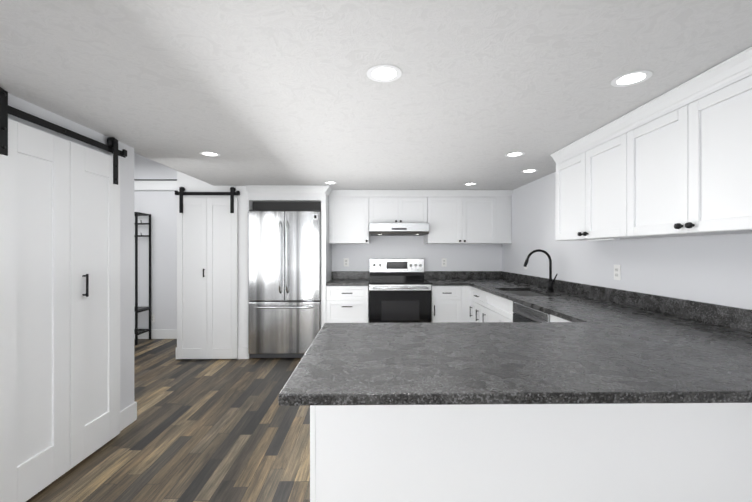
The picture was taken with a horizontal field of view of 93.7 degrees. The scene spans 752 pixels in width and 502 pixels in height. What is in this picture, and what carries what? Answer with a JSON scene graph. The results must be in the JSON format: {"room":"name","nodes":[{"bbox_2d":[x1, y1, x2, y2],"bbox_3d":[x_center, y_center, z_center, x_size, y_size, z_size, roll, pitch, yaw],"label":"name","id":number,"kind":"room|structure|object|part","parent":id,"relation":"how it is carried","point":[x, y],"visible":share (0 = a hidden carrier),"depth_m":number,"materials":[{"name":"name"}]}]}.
{"room":"kitchen","nodes":[
{"label":"kitchen","id":0,"kind":"room"},
{"bbox_2d":[8,93,133,410],"bbox_3d":[-1.883,-0.175,0.416,0.120,2.950,4.580,0,0,-1],"label":"wall","id":1,"kind":"structure","parent":0,"point":[127,281],"depth_m":2.60,"materials":[{"name":"white paint"}]},
{"bbox_2d":[0,87,126,501],"bbox_3d":[-1.796,0.249,1.577,0.084,2.063,1.960,0,0,-1],"label":"barn door","id":2,"kind":"structure","parent":1,"relation":"in","point":[59,306],"depth_m":1.96,"materials":[{"name":"white wood"}]},
{"bbox_3d":[-1.805,-0.621,1.577,0.066,0.323,1.960,0,0,-1],"label":"barn door rail","id":3,"kind":"part","parent":2,"relation":"part of","materials":[{"name":"black metal"}]},
{"bbox_2d":[120,402,136,430],"bbox_3d":[-1.876,1.230,0.432,0.133,0.140,4.573,0,0,-1],"label":"baseboard","id":4,"kind":"structure","parent":1,"relation":"attached to","point":[128,415],"depth_m":2.62,"materials":[{"name":"white wood"}]},
{"bbox_2d":[134,153,176,328],"bbox_3d":[-3.562,-0.175,5.282,2.310,2.950,0.120,0,0,-1],"label":"wall","id":5,"kind":"structure","parent":0,"point":[160,206],"depth_m":5.23,"materials":[{"name":"white paint"}]},
{"bbox_2d":[134,329,176,338],"bbox_3d":[-3.553,1.230,5.214,2.285,0.140,0.013,0,0,-1],"label":"baseboard","id":6,"kind":"structure","parent":5,"relation":"attached to","point":[163,333],"depth_m":5.21,"materials":[{"name":"white wood"}]},
{"bbox_2d":[134,179,176,189],"bbox_3d":[-3.513,-0.980,5.208,2.205,0.160,0.026,0,0,-1],"label":"trim","id":7,"kind":"structure","parent":5,"relation":"attached to","point":[165,184],"depth_m":5.20,"materials":[{"name":"white wood"}]},
{"bbox_2d":[26,339,309,501],"bbox_3d":[-1.357,1.350,1.793,6.620,0.100,7.320,0,0,-1],"label":"floor","id":8,"kind":"structure","parent":0,"point":[214,430],"depth_m":2.41,"materials":[{"name":"brown wood"}]},
{"bbox_2d":[134,212,150,344],"bbox_3d":[-3.678,0.380,5.031,0.732,1.840,0.322,0,0,-1],"label":"hall tree","id":9,"kind":"object","parent":8,"relation":"on","point":[137,310],"visible":0.31,"depth_m":4.95,"materials":[{"name":"black metal"}]},
{"bbox_2d":[248,210,320,357],"bbox_3d":[-1.105,0.403,4.520,0.862,1.795,0.735,0,0,-1],"label":"fridge","id":10,"kind":"object","parent":8,"relation":"on","point":[284,284],"visible":0.96,"depth_m":4.22,"materials":[{"name":"grey metal"}]},
{"bbox_2d":[245,185,331,358],"bbox_3d":[-1.065,0.257,4.561,1.003,2.086,0.683,0,0,-1],"label":"surround","id":11,"kind":"object","parent":8,"relation":"on","point":[284,198],"visible":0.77,"depth_m":4.28,"materials":[{"name":"white painted wood"}]},
{"bbox_2d":[326,286,368,322],"bbox_3d":[-0.354,0.861,4.586,0.515,0.878,0.653,0,0,-1],"label":"base cabinet","id":12,"kind":"object","parent":8,"relation":"on","point":[347,304],"visible":0.58,"depth_m":4.30,"materials":[{"name":"white wood"}]},
{"bbox_2d":[326,271,368,285],"bbox_3d":[-0.352,0.351,4.591,0.519,0.137,0.646,0,0,-1],"label":"countertop","id":13,"kind":"structure","parent":12,"relation":"on","point":[339,278],"depth_m":4.89,"materials":[{"name":"grey stone"}]},
{"bbox_2d":[369,259,431,322],"bbox_3d":[0.292,0.703,4.556,0.759,1.195,0.713,0,0,-1],"label":"range","id":14,"kind":"object","parent":8,"relation":"on","point":[399,290],"visible":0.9,"depth_m":4.26,"materials":[{"name":"silver metal"}]},
{"bbox_2d":[431,285,469,322],"bbox_3d":[1.223,0.861,4.608,1.090,0.878,0.654,0,0,-1],"label":"base cabinet","id":15,"kind":"object","parent":8,"relation":"on","point":[450,303],"visible":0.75,"depth_m":4.31,"materials":[{"name":"white wood"}]},
{"bbox_2d":[424,271,465,285],"bbox_3d":[0.886,0.351,4.608,0.424,0.137,0.646,0,0,-1],"label":"countertop","id":16,"kind":"structure","parent":15,"relation":"on","point":[437,278],"depth_m":4.91,"materials":[{"name":"grey stone"}]},
{"bbox_2d":[470,286,513,321],"bbox_3d":[1.467,0.861,4.015,0.620,0.878,0.606,0,0,-1],"label":"base cabinet","id":17,"kind":"object","parent":8,"relation":"on","point":[485,306],"depth_m":3.65,"materials":[{"name":"white wood"}]},
{"bbox_2d":[466,271,751,374],"bbox_3d":[1.462,0.352,2.591,0.671,0.137,4.696,0,0,-1],"label":"countertop","id":18,"kind":"structure","parent":17,"relation":"on","point":[720,333],"depth_m":2.06,"materials":[{"name":"grey stone"}]},
{"bbox_2d":[505,291,546,295],"bbox_3d":[1.423,0.522,3.373,0.383,0.203,0.688,0,0,-1],"label":"sink","id":19,"kind":"object","parent":18,"relation":"in","point":[524,293],"visible":0.02,"depth_m":3.71,"materials":[{"name":"silver metal"}]},
{"bbox_2d":[523,249,557,291],"bbox_3d":[1.552,0.185,3.317,0.290,0.403,0.154,0,0,-1],"label":"faucet","id":20,"kind":"object","parent":18,"relation":"on","point":[550,284],"visible":1,"depth_m":3.35,"materials":[{"name":"black metal"}]},
{"bbox_2d":[310,403,751,501],"bbox_3d":[0.786,0.861,1.581,2.050,0.878,0.633,0,0,-1],"label":"base cabinet","id":21,"kind":"object","parent":8,"relation":"on","point":[668,452],"visible":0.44,"depth_m":1.26,"materials":[{"name":"white"}]},
{"bbox_2d":[278,319,751,405],"bbox_3d":[0.436,0.405,1.441,1.415,0.032,0.955,0,0,-1],"label":"countertop","id":22,"kind":"structure","parent":21,"relation":"on","point":[605,345],"depth_m":1.16,"materials":[{"name":"grey stone"}]},
{"bbox_2d":[513,301,549,321],"bbox_3d":[1.460,0.864,2.698,0.610,0.872,0.598,0,0,-1],"label":"dishwasher","id":23,"kind":"object","parent":8,"relation":"on","point":[522,313],"visible":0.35,"depth_m":2.71,"materials":[{"name":"grey metal"}]},
{"bbox_2d":[550,314,569,321],"bbox_3d":[1.493,0.861,2.153,0.620,0.878,0.478,0,0,-1],"label":"base cabinet","id":24,"kind":"object","parent":8,"relation":"on","point":[552,318],"depth_m":2.31,"materials":[{"name":"white wood"}]},
{"bbox_2d":[177,171,212,185],"bbox_3d":[-2.185,-1.219,4.737,0.428,0.862,0.990,0,0,-1],"label":"wall","id":25,"kind":"structure","parent":0,"point":[184,179],"depth_m":4.24,"materials":[{"name":"white paint"}]},
{"bbox_2d":[177,185,247,358],"bbox_3d":[-1.978,0.256,4.845,0.845,2.088,1.200,0,0,-1],"label":"wall","id":26,"kind":"structure","parent":0,"point":[242,197],"depth_m":4.25,"materials":[{"name":"white paint"}]},
{"bbox_2d":[175,187,239,212],"bbox_3d":[-2.011,-0.608,4.210,0.770,0.315,0.066,0,0,-1],"label":"rail","id":27,"kind":"object","parent":26,"relation":"attached to","point":[231,193],"visible":0.98,"depth_m":4.19,"materials":[{"name":"black metal"}]},
{"bbox_2d":[177,197,237,358],"bbox_3d":[-2.010,0.322,4.192,0.710,1.916,0.066,0,0,-1],"label":"pantry door","id":28,"kind":"structure","parent":27,"relation":"hanging from","point":[207,278],"depth_m":4.20,"materials":[{"name":"white wood"}]},
{"bbox_2d":[176,347,246,358],"bbox_3d":[-1.984,1.230,4.728,0.855,0.140,0.993,0,0,-1],"label":"baseboard","id":29,"kind":"structure","parent":26,"relation":"attached to","point":[242,352],"depth_m":4.24,"materials":[{"name":"white wood"}]},
{"bbox_2d":[0,0,751,189],"bbox_3d":[0.013,-1.220,1.812,3.880,0.860,7.320,0,0,-1],"label":"ceiling","id":30,"kind":"structure","parent":0,"point":[270,92],"depth_m":1.59,"materials":[{"name":"white paint"}]},
{"bbox_2d":[199,151,219,156],"bbox_3d":[-1.349,-0.787,2.863,0.156,0.001,0.156,0,0,-1],"label":"recessed light","id":31,"kind":"object","parent":30,"relation":"in","point":[211,154],"visible":1,"depth_m":2.87,"materials":[{"name":"white plastic"}]},
{"bbox_2d":[367,65,401,81],"bbox_3d":[0.036,-0.787,1.566,0.156,0.001,0.156,0,0,-1],"label":"recessed light","id":32,"kind":"object","parent":30,"relation":"in","point":[383,73],"visible":1,"depth_m":1.56,"materials":[{"name":"white plastic"}]},
{"bbox_2d":[505,152,524,156],"bbox_3d":[1.131,-0.787,2.874,0.156,0.001,0.156,0,0,-1],"label":"recessed light","id":33,"kind":"object","parent":30,"relation":"in","point":[513,154],"visible":1,"depth_m":2.88,"materials":[{"name":"white plastic"}]},
{"bbox_2d":[521,169,537,172],"bbox_3d":[1.510,-0.787,3.471,0.156,0.001,0.156,0,0,-1],"label":"recessed light","id":34,"kind":"object","parent":30,"relation":"in","point":[529,171],"visible":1,"depth_m":3.49,"materials":[{"name":"white plastic"}]},
{"bbox_2d":[611,70,652,86],"bbox_3d":[1.167,-0.787,1.613,0.156,0.001,0.156,0,0,-1],"label":"recessed light","id":35,"kind":"object","parent":30,"relation":"in","point":[633,78],"visible":1,"depth_m":1.61,"materials":[{"name":"white plastic"}]},
{"bbox_2d":[328,196,501,278],"bbox_3d":[0.108,-0.175,4.984,3.320,2.950,0.120,0,0,-1],"label":"wall","id":36,"kind":"structure","parent":0,"point":[473,257],"depth_m":4.93,"materials":[{"name":"white paint"}]},
{"bbox_2d":[344,258,348,266],"bbox_3d":[-0.416,0.160,4.913,0.070,0.114,0.008,0,0,-1],"label":"electrical outlet","id":37,"kind":"object","parent":36,"relation":"attached to","point":[346,262],"visible":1,"depth_m":4.91,"materials":[{"name":"white plastic"}]},
{"bbox_2d":[329,190,372,243],"bbox_3d":[-0.326,-0.443,4.741,0.574,0.686,0.346,0,0,-1],"label":"upper cabinet","id":38,"kind":"object","parent":36,"relation":"attached to","point":[350,211],"depth_m":4.58,"materials":[{"name":"white wood"}]},
{"bbox_2d":[369,223,428,235],"bbox_3d":[0.288,-0.282,4.671,0.756,0.140,0.504,0,0,-1],"label":"range hood","id":39,"kind":"object","parent":36,"relation":"attached to","point":[398,229],"visible":1,"depth_m":4.42,"materials":[{"name":"silver metal"}]},
{"bbox_2d":[373,190,428,222],"bbox_3d":[0.287,-0.571,4.750,0.760,0.431,0.346,0,0,-1],"label":"upper cabinet","id":40,"kind":"object","parent":36,"relation":"attached to","point":[389,206],"depth_m":4.58,"materials":[{"name":"white wood"}]},
{"bbox_2d":[442,258,446,266],"bbox_3d":[0.954,0.160,4.932,0.070,0.114,0.008,0,0,-1],"label":"electrical outlet","id":41,"kind":"object","parent":36,"relation":"attached to","point":[444,262],"visible":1,"depth_m":4.93,"materials":[{"name":"white plastic"}]},
{"bbox_2d":[424,190,496,243],"bbox_3d":[1.090,-0.443,4.761,0.953,0.686,0.346,0,0,-1],"label":"upper cabinet","id":42,"kind":"object","parent":36,"relation":"attached to","point":[467,216],"depth_m":4.60,"materials":[{"name":"white wood"}]},
{"bbox_2d":[502,172,751,309],"bbox_3d":[1.873,-0.175,1.839,0.120,2.950,7.320,0,0,-1],"label":"wall","id":43,"kind":"structure","parent":0,"point":[714,269],"depth_m":2.47,"materials":[{"name":"white paint"}]},
{"bbox_2d":[554,119,619,240],"bbox_3d":[1.634,-0.436,2.448,0.331,0.701,0.854,0,0,-1],"label":"upper cabinet","id":44,"kind":"object","parent":43,"relation":"attached to","point":[587,167],"depth_m":2.43,"materials":[{"name":"white wood"}]},
{"bbox_2d":[614,265,620,279],"bbox_3d":[1.797,0.160,2.628,0.008,0.114,0.070,0,0,-1],"label":"electrical outlet","id":45,"kind":"object","parent":43,"relation":"attached to","point":[617,272],"visible":1,"depth_m":2.62,"materials":[{"name":"white plastic"}]},
{"bbox_2d":[618,47,751,238],"bbox_3d":[1.645,-0.436,1.702,0.331,0.701,0.853,0,0,-1],"label":"upper cabinet","id":46,"kind":"object","parent":43,"relation":"attached to","point":[676,161],"depth_m":1.65,"materials":[{"name":"white wood"}]}
]}

